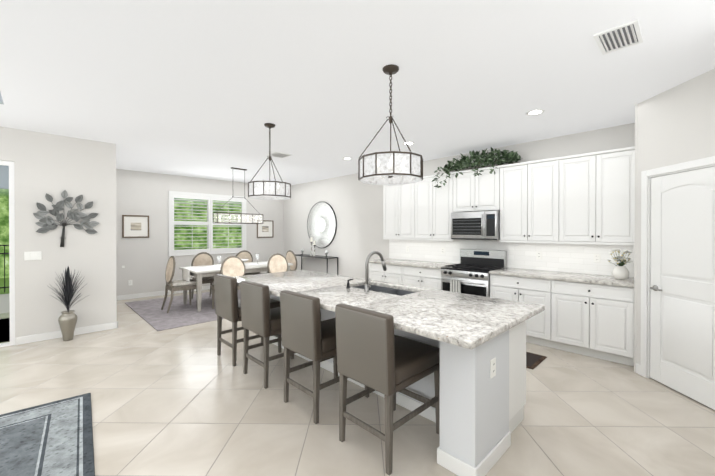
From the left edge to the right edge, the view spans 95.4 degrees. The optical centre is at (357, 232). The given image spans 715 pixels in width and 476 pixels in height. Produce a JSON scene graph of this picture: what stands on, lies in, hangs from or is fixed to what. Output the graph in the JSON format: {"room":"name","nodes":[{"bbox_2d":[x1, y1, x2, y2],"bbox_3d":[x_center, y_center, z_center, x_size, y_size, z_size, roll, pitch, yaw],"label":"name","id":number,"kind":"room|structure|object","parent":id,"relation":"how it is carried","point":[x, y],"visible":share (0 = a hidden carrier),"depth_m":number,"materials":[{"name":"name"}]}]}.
{"room":"kitchen","nodes":[
{"label":"kitchen","id":0,"kind":"room"},
{"bbox_2d":[0,126,119,337],"bbox_3d":[-5.609,0.061,3.260,5.160,2.840,0.120,0,0,-44],"label":"wall","id":1,"kind":"structure","parent":0,"point":[51,164],"depth_m":4.58,"materials":[{"name":"paint"}]},
{"bbox_2d":[0,160,14,346],"bbox_3d":[-5.637,0.276,3.233,3.078,2.409,0.080,0,0,-44],"label":"door frame","id":2,"kind":"structure","parent":1,"relation":"attached to","point":[6,174],"depth_m":4.26,"materials":[{"name":"white wood"}]},
{"bbox_2d":[15,322,114,344],"bbox_3d":[-4.111,1.424,4.631,1.050,0.100,0.014,0,0,-44],"label":"baseboard","id":3,"kind":"structure","parent":1,"relation":"attached to","point":[57,334],"depth_m":4.54,"materials":[{"name":"white wood"}]},
{"bbox_2d":[33,190,98,246],"bbox_3d":[-4.101,-0.203,4.610,0.707,0.805,0.036,0,0,-44],"label":"wall art","id":4,"kind":"object","parent":1,"relation":"attached to","point":[47,223],"visible":0.94,"depth_m":4.58,"materials":[{"name":"grey metal"}]},
{"bbox_2d":[24,251,131,285],"bbox_3d":[-4.717,0.706,5.762,0.167,0.923,2.931,0,0,-14],"label":"switch plates","id":5,"kind":"object","parent":1,"relation":"attached to","point":[34,255],"visible":1,"depth_m":4.39,"materials":[{"name":"white plastic"}]},
{"bbox_2d":[116,169,283,295],"bbox_3d":[-3.922,0.036,8.322,4.560,2.840,0.120,0,0,-44],"label":"wall","id":6,"kind":"structure","parent":0,"point":[145,260],"depth_m":7.57,"materials":[{"name":"paint"}]},
{"bbox_2d":[122,215,148,237],"bbox_3d":[-4.926,-0.138,7.238,0.500,0.500,0.029,0,0,-44],"label":"picture","id":7,"kind":"object","parent":6,"relation":"attached to","point":[135,226],"visible":0.96,"depth_m":7.23,"materials":[{"name":"brown paper"}]},
{"bbox_2d":[117,286,209,300],"bbox_3d":[-3.832,1.406,8.322,4.440,0.100,0.014,0,0,-44],"label":"baseboard","id":8,"kind":"structure","parent":6,"relation":"attached to","point":[132,296],"depth_m":7.41,"materials":[{"name":"white wood"}]},
{"bbox_2d":[168,191,245,255],"bbox_3d":[-3.806,-0.219,8.388,1.930,1.550,0.166,0,0,-44],"label":"window shutters","id":9,"kind":"object","parent":6,"relation":"attached to","point":[209,223],"visible":0.96,"depth_m":8.25,"materials":[{"name":"white wood"}]},
{"bbox_2d":[257,220,273,237],"bbox_3d":[-2.673,-0.109,9.432,0.520,0.500,0.029,0,0,-44],"label":"picture","id":10,"kind":"object","parent":6,"relation":"attached to","point":[265,229],"visible":0.88,"depth_m":9.44,"materials":[{"name":"brown metal"}]},
{"bbox_2d":[0,290,714,475],"bbox_3d":[-2.487,1.521,3.243,9.840,0.080,9.410,0,0,-44],"label":"floor","id":11,"kind":"structure","parent":0,"point":[184,401],"depth_m":2.66,"materials":[{"name":"tile"}]},
{"bbox_2d":[0,393,94,475],"bbox_3d":[-2.791,1.487,0.759,3.400,0.011,3.000,0,0,-40],"label":"living room rug","id":12,"kind":"object","parent":11,"relation":"on","point":[54,438],"visible":1,"depth_m":2.31,"materials":[{"name":"grey carpet"}]},
{"bbox_2d":[50,266,88,340],"bbox_3d":[-3.957,0.962,4.472,0.442,1.025,0.366,0,0,-44],"label":"floor vase","id":13,"kind":"object","parent":11,"relation":"on","point":[67,320],"visible":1,"depth_m":4.44,"materials":[{"name":"beige ceramic"}]},
{"bbox_2d":[125,290,240,330],"bbox_3d":[-2.631,1.456,7.060,3.580,0.012,2.660,0,0,-44],"label":"dining rug","id":14,"kind":"object","parent":11,"relation":"on","point":[156,317],"visible":0.4,"depth_m":6.01,"materials":[{"name":"grey carpet"}]},
{"bbox_2d":[161,256,196,312],"bbox_3d":[-3.384,0.942,6.212,0.550,1.025,0.490,0,0,-44],"label":"dining chair","id":15,"kind":"object","parent":14,"relation":"on","point":[177,285],"visible":0.94,"depth_m":6.08,"materials":[{"name":"beige fabric"}]},
{"bbox_2d":[191,252,213,298],"bbox_3d":[-3.316,0.938,7.102,0.490,1.025,0.550,0,0,-44],"label":"dining chair","id":16,"kind":"object","parent":14,"relation":"on","point":[202,258],"visible":0.4,"depth_m":7.14,"materials":[{"name":"beige fabric"}]},
{"bbox_2d":[211,256,245,308],"bbox_3d":[-2.437,0.942,6.199,0.490,1.025,0.550,0,0,-44],"label":"dining chair","id":17,"kind":"object","parent":14,"relation":"on","point":[232,266],"visible":0.38,"depth_m":6.09,"materials":[{"name":"beige fabric"}]},
{"bbox_2d":[179,261,292,311],"bbox_3d":[-2.540,1.074,6.979,2.070,0.753,1.000,0,0,-44],"label":"dining table","id":18,"kind":"object","parent":14,"relation":"on","point":[198,274],"visible":0.5,"depth_m":6.23,"materials":[{"name":"grey wood"}]},
{"bbox_2d":[183,266,220,281],"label":"table runner","id":19,"kind":"object","parent":18,"relation":"on","point":[186,274],"depth_m":6.33,"materials":[{"name":"white fabric"}]},
{"bbox_2d":[245,262,267,265],"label":"table runner","id":20,"kind":"object","parent":18,"relation":"on","point":[262,262],"depth_m":7.33,"materials":[{"name":"white fabric"}]},
{"bbox_2d":[217,254,258,266],"bbox_3d":[-2.540,0.583,6.977,0.924,0.220,0.410,0,0,-44],"label":"centerpiece","id":21,"kind":"object","parent":20,"relation":"on","point":[244,260],"visible":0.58,"depth_m":6.92,"materials":[{"name":"grey ceramic"}]},
{"bbox_2d":[236,250,259,275],"bbox_3d":[-2.643,0.935,7.758,0.490,1.025,0.550,0,0,-44],"label":"dining chair","id":22,"kind":"object","parent":14,"relation":"on","point":[244,254],"visible":0.31,"depth_m":7.84,"materials":[{"name":"beige fabric"}]},
{"bbox_2d":[267,253,287,272],"bbox_3d":[-1.764,0.939,6.855,0.490,1.025,0.550,0,0,-44],"label":"dining chair","id":23,"kind":"object","parent":14,"relation":"on","point":[277,262],"visible":0.42,"depth_m":6.72,"materials":[{"name":"beige fabric"}]},
{"bbox_2d":[286,250,296,270],"bbox_3d":[-1.723,0.935,7.774,0.550,1.025,0.490,0,0,-44],"label":"dining chair","id":24,"kind":"object","parent":14,"relation":"on","point":[291,257],"visible":0.35,"depth_m":7.83,"materials":[{"name":"beige fabric"}]},
{"bbox_2d":[214,274,281,365],"bbox_3d":[-1.327,0.987,3.958,0.651,0.980,0.492,0,0,-44],"label":"stool","id":25,"kind":"object","parent":11,"relation":"on","point":[227,304],"visible":0.75,"depth_m":3.70,"materials":[{"name":"grey wood"}]},
{"bbox_2d":[240,280,312,388],"bbox_3d":[-0.831,0.990,3.450,0.651,0.980,0.492,0,0,-44],"label":"stool","id":26,"kind":"object","parent":11,"relation":"on","point":[259,316],"visible":0.71,"depth_m":3.18,"materials":[{"name":"grey fabric"}]},
{"bbox_2d":[295,254,337,274],"bbox_3d":[-1.141,1.026,8.438,0.350,0.860,1.560,0,0,-44],"label":"console table","id":27,"kind":"object","parent":11,"relation":"on","point":[317,256],"visible":0.52,"depth_m":8.21,"materials":[{"name":"black metal"}]},
{"bbox_2d":[300,238,327,256],"bbox_3d":[-1.134,0.361,8.442,0.100,0.470,1.140,0,0,-44],"label":"candle holders","id":28,"kind":"object","parent":27,"relation":"on","point":[314,245],"visible":1,"depth_m":8.47,"materials":[{"name":"silver metal"}]},
{"bbox_2d":[280,290,368,423],"bbox_3d":[-0.280,0.993,2.884,0.651,0.980,0.492,0,0,-44],"label":"stool","id":29,"kind":"object","parent":11,"relation":"on","point":[307,332],"visible":0.83,"depth_m":2.63,"materials":[{"name":"grey wood"}]},
{"bbox_2d":[369,262,404,284],"bbox_3d":[0.764,1.023,6.309,0.652,0.885,0.870,0,0,-44],"label":"base cabinet","id":30,"kind":"object","parent":11,"relation":"on","point":[393,274],"depth_m":6.06,"materials":[{"name":"white wood"}]},
{"bbox_2d":[335,303,439,474],"bbox_3d":[0.236,0.995,2.354,0.651,0.980,0.492,0,0,-44],"label":"stool","id":31,"kind":"object","parent":11,"relation":"on","point":[374,352],"visible":0.9,"depth_m":2.15,"materials":[{"name":"grey fabric"}]},
{"bbox_2d":[269,282,526,475],"bbox_3d":[-0.014,1.038,3.371,1.032,0.884,3.094,0,0,-44],"label":"kitchen island","id":32,"kind":"object","parent":11,"relation":"on","point":[483,390],"depth_m":2.07,"materials":[{"name":"white"}]},
{"bbox_2d":[236,270,544,349],"bbox_3d":[-0.111,0.576,3.249,1.200,0.040,3.230,0,0,-44],"label":"island countertop","id":33,"kind":"structure","parent":32,"relation":"on","point":[468,321],"depth_m":2.50,"materials":[{"name":"white stone"}]},
{"bbox_2d":[364,251,386,291],"bbox_3d":[0.192,0.366,3.177,0.306,0.380,0.086,0,0,-44],"label":"faucet","id":34,"kind":"object","parent":33,"relation":"on","point":[367,286],"visible":1,"depth_m":3.10,"materials":[{"name":"silver metal"}]},
{"bbox_2d":[405,266,447,289],"bbox_3d":[1.287,1.026,5.772,0.652,0.885,0.867,0,0,-44],"label":"base cabinet","id":35,"kind":"object","parent":11,"relation":"on","point":[417,276],"depth_m":5.50,"materials":[{"name":"white wood"}]},
{"bbox_2d":[369,258,459,269],"bbox_3d":[1.004,0.562,6.039,0.681,0.040,1.649,0,0,-44],"label":"countertop","id":36,"kind":"structure","parent":35,"relation":"on","point":[389,261],"depth_m":5.86,"materials":[{"name":"white stone"}]},
{"bbox_2d":[441,249,506,296],"bbox_3d":[1.820,0.877,5.142,0.736,1.190,0.770,0,0,-44],"label":"range","id":37,"kind":"object","parent":11,"relation":"on","point":[469,274],"visible":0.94,"depth_m":5.07,"materials":[{"name":"silver metal"}]},
{"bbox_2d":[490,274,556,348],"bbox_3d":[2.427,1.031,4.602,0.652,0.885,0.843,0,0,-44],"label":"base cabinet","id":38,"kind":"object","parent":11,"relation":"on","point":[541,329],"depth_m":4.25,"materials":[{"name":"white wood"}]},
{"bbox_2d":[526,352,546,368],"bbox_3d":[1.661,1.471,4.107,0.490,0.012,1.180,0,0,-44],"label":"kitchen mat","id":39,"kind":"object","parent":11,"relation":"on","point":[533,360],"visible":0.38,"depth_m":3.77,"materials":[{"name":"black fabric"}]},
{"bbox_2d":[557,282,633,365],"bbox_3d":[2.940,1.034,4.075,0.652,0.885,0.867,0,0,-44],"label":"base cabinet","id":40,"kind":"object","parent":11,"relation":"on","point":[593,321],"depth_m":3.79,"materials":[{"name":"white wood"}]},
{"bbox_2d":[489,266,633,285],"bbox_3d":[2.677,0.570,4.322,0.681,0.040,1.595,0,0,-44],"label":"countertop","id":41,"kind":"structure","parent":40,"relation":"on","point":[553,275],"depth_m":4.17,"materials":[{"name":"white stone"}]},
{"bbox_2d":[606,249,631,279],"bbox_3d":[3.123,0.372,3.867,0.298,0.360,0.260,0,0,-44],"label":"vase","id":42,"kind":"object","parent":41,"relation":"on","point":[620,271],"visible":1,"depth_m":3.83,"materials":[{"name":"white ceramic"}]},
{"bbox_2d":[0,0,714,184],"bbox_3d":[-2.487,-1.659,3.228,9.840,0.600,9.410,0,0,-44],"label":"ceiling","id":43,"kind":"structure","parent":0,"point":[207,89],"depth_m":2.79,"materials":[{"name":"grey paint"}]},
{"bbox_2d":[213,203,262,223],"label":"linear chandelier","id":44,"kind":"object","parent":43,"relation":"hanging from","point":[238,218],"depth_m":6.94,"materials":[{"name":"grey metal"}]},
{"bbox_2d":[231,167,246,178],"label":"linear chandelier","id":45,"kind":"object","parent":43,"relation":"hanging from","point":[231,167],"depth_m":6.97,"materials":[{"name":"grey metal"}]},
{"bbox_2d":[248,123,290,199],"bbox_3d":[-1.107,-0.897,4.108,0.514,0.930,0.514,0,0,-44],"label":"pendant light","id":46,"kind":"object","parent":43,"relation":"hanging from","point":[266,190],"visible":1,"depth_m":3.94,"materials":[{"name":"white glass"}]},
{"bbox_2d":[267,152,290,157],"bbox_3d":[-1.376,-1.364,5.714,0.320,0.012,0.320,0,0,-44],"label":"ceiling vent","id":47,"kind":"object","parent":43,"relation":"in","point":[275,154],"depth_m":5.69,"materials":[{"name":"white metal"}]},
{"bbox_2d":[358,64,422,185],"bbox_3d":[0.275,-0.891,2.689,0.514,0.930,0.514,0,0,-44],"label":"pendant light","id":48,"kind":"object","parent":43,"relation":"hanging from","point":[391,168],"visible":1,"depth_m":2.53,"materials":[{"name":"white glass"}]},
{"bbox_2d":[402,142,414,144],"bbox_3d":[0.779,-1.363,4.964,0.183,0.009,0.183,0,0,40],"label":"recessed light","id":49,"kind":"object","parent":43,"relation":"in","point":[409,143],"depth_m":4.97,"materials":[{"name":"white"}]},
{"bbox_2d":[526,109,543,115],"bbox_3d":[2.006,-1.357,3.675,0.183,0.009,0.183,0,0,40],"label":"recessed light","id":50,"kind":"object","parent":43,"relation":"in","point":[534,112],"depth_m":3.67,"materials":[{"name":"white"}]},
{"bbox_2d":[593,19,642,54],"bbox_3d":[1.813,-1.348,2.260,0.340,0.012,0.230,0,0,-44],"label":"ceiling vent","id":51,"kind":"object","parent":43,"relation":"in","point":[622,36],"depth_m":2.25,"materials":[{"name":"white metal"}]},
{"bbox_2d":[284,104,714,355],"bbox_3d":[0.946,0.044,6.677,0.120,2.840,9.270,0,0,-44],"label":"wall","id":52,"kind":"structure","parent":0,"point":[673,125],"depth_m":6.14,"materials":[{"name":"paint"}]},
{"bbox_2d":[307,202,336,247],"bbox_3d":[-0.950,-0.204,8.507,0.035,1.220,1.220,0,0,-44],"label":"round mirror","id":53,"kind":"object","parent":52,"relation":"attached to","point":[321,224],"visible":1,"depth_m":8.45,"materials":[{"name":"black metal"}]},
{"bbox_2d":[383,182,416,237],"bbox_3d":[0.917,-0.457,6.389,0.312,1.124,0.829,0,0,-44],"label":"upper cabinet","id":54,"kind":"object","parent":52,"relation":"attached to","point":[399,201],"depth_m":6.26,"materials":[{"name":"white wood"}]},
{"bbox_2d":[417,172,464,241],"bbox_3d":[1.439,-0.454,5.853,0.312,1.124,0.901,0,0,-44],"label":"upper cabinet","id":55,"kind":"object","parent":52,"relation":"attached to","point":[435,206],"depth_m":5.70,"materials":[{"name":"white wood"}]},
{"bbox_2d":[457,166,500,211],"bbox_3d":[1.983,-0.679,5.294,0.312,0.670,0.774,0,0,-44],"label":"upper cabinet","id":56,"kind":"object","parent":52,"relation":"attached to","point":[482,192],"depth_m":5.14,"materials":[{"name":"white wood"}]},
{"bbox_2d":[451,211,499,239],"bbox_3d":[1.934,-0.113,5.248,0.431,0.442,0.764,0,0,-44],"label":"microwave","id":57,"kind":"object","parent":56,"relation":"attached to","point":[481,225],"visible":1,"depth_m":5.08,"materials":[{"name":"silver metal"}]},
{"bbox_2d":[493,156,564,241],"bbox_3d":[2.527,-0.449,4.736,0.312,1.124,0.902,0,0,-44],"label":"upper cabinet","id":58,"kind":"object","parent":52,"relation":"attached to","point":[532,192],"depth_m":4.57,"materials":[{"name":"white wood"}]},
{"bbox_2d":[431,147,522,187],"bbox_3d":[1.870,-1.050,5.225,0.472,0.594,1.389,0,0,-44],"label":"greenery garland","id":59,"kind":"object","parent":58,"relation":"on","point":[462,163],"visible":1,"depth_m":5.17,"materials":[{"name":"green plant"}]},
{"bbox_2d":[565,146,634,245],"bbox_3d":[3.063,-0.446,4.186,0.312,1.124,0.866,0,0,-44],"label":"upper cabinet","id":60,"kind":"object","parent":52,"relation":"attached to","point":[567,224],"depth_m":4.02,"materials":[{"name":"white wood"}]},
{"bbox_2d":[644,96,659,347],"bbox_3d":[3.010,0.060,3.326,0.098,2.840,0.089,0,0,-44],"label":"wall","id":61,"kind":"structure","parent":0,"point":[651,105],"depth_m":3.27,"materials":[{"name":"paint"}]},
{"bbox_2d":[640,156,714,378],"bbox_3d":[2.992,0.425,2.932,0.118,2.115,0.890,0,0,1],"label":"door frame","id":62,"kind":"structure","parent":61,"relation":"attached to","point":[707,162],"depth_m":3.31,"materials":[{"name":"white wood"}]},
{"bbox_2d":[650,166,714,409],"bbox_3d":[2.982,0.459,2.933,0.539,2.023,0.539,0,0,-44],"label":"pantry door","id":63,"kind":"structure","parent":61,"relation":"in","point":[682,326],"depth_m":2.95,"materials":[{"name":"white wood"}]},
{"label":"outside","id":64,"kind":"structure","parent":0,"visible":0},
{"bbox_2d":[0,278,9,342],"bbox_3d":[-6.700,1.514,8.716,20.000,0.120,9.209,0,0,-44],"label":"ground","id":65,"kind":"structure","parent":64,"point":[4,303],"depth_m":6.62,"materials":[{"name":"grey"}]},
{"bbox_2d":[0,245,8,291],"bbox_3d":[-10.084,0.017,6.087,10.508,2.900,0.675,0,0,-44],"label":"fence","id":66,"kind":"object","parent":65,"relation":"on","point":[4,253],"depth_m":7.95,"materials":[{"name":"black metal"}]},
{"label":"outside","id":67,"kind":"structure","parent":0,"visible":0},
{"bbox_2d":[0,189,241,277],"bbox_3d":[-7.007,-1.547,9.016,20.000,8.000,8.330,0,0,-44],"label":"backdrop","id":68,"kind":"structure","parent":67,"point":[4,216],"depth_m":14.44,"materials":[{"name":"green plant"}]}
]}

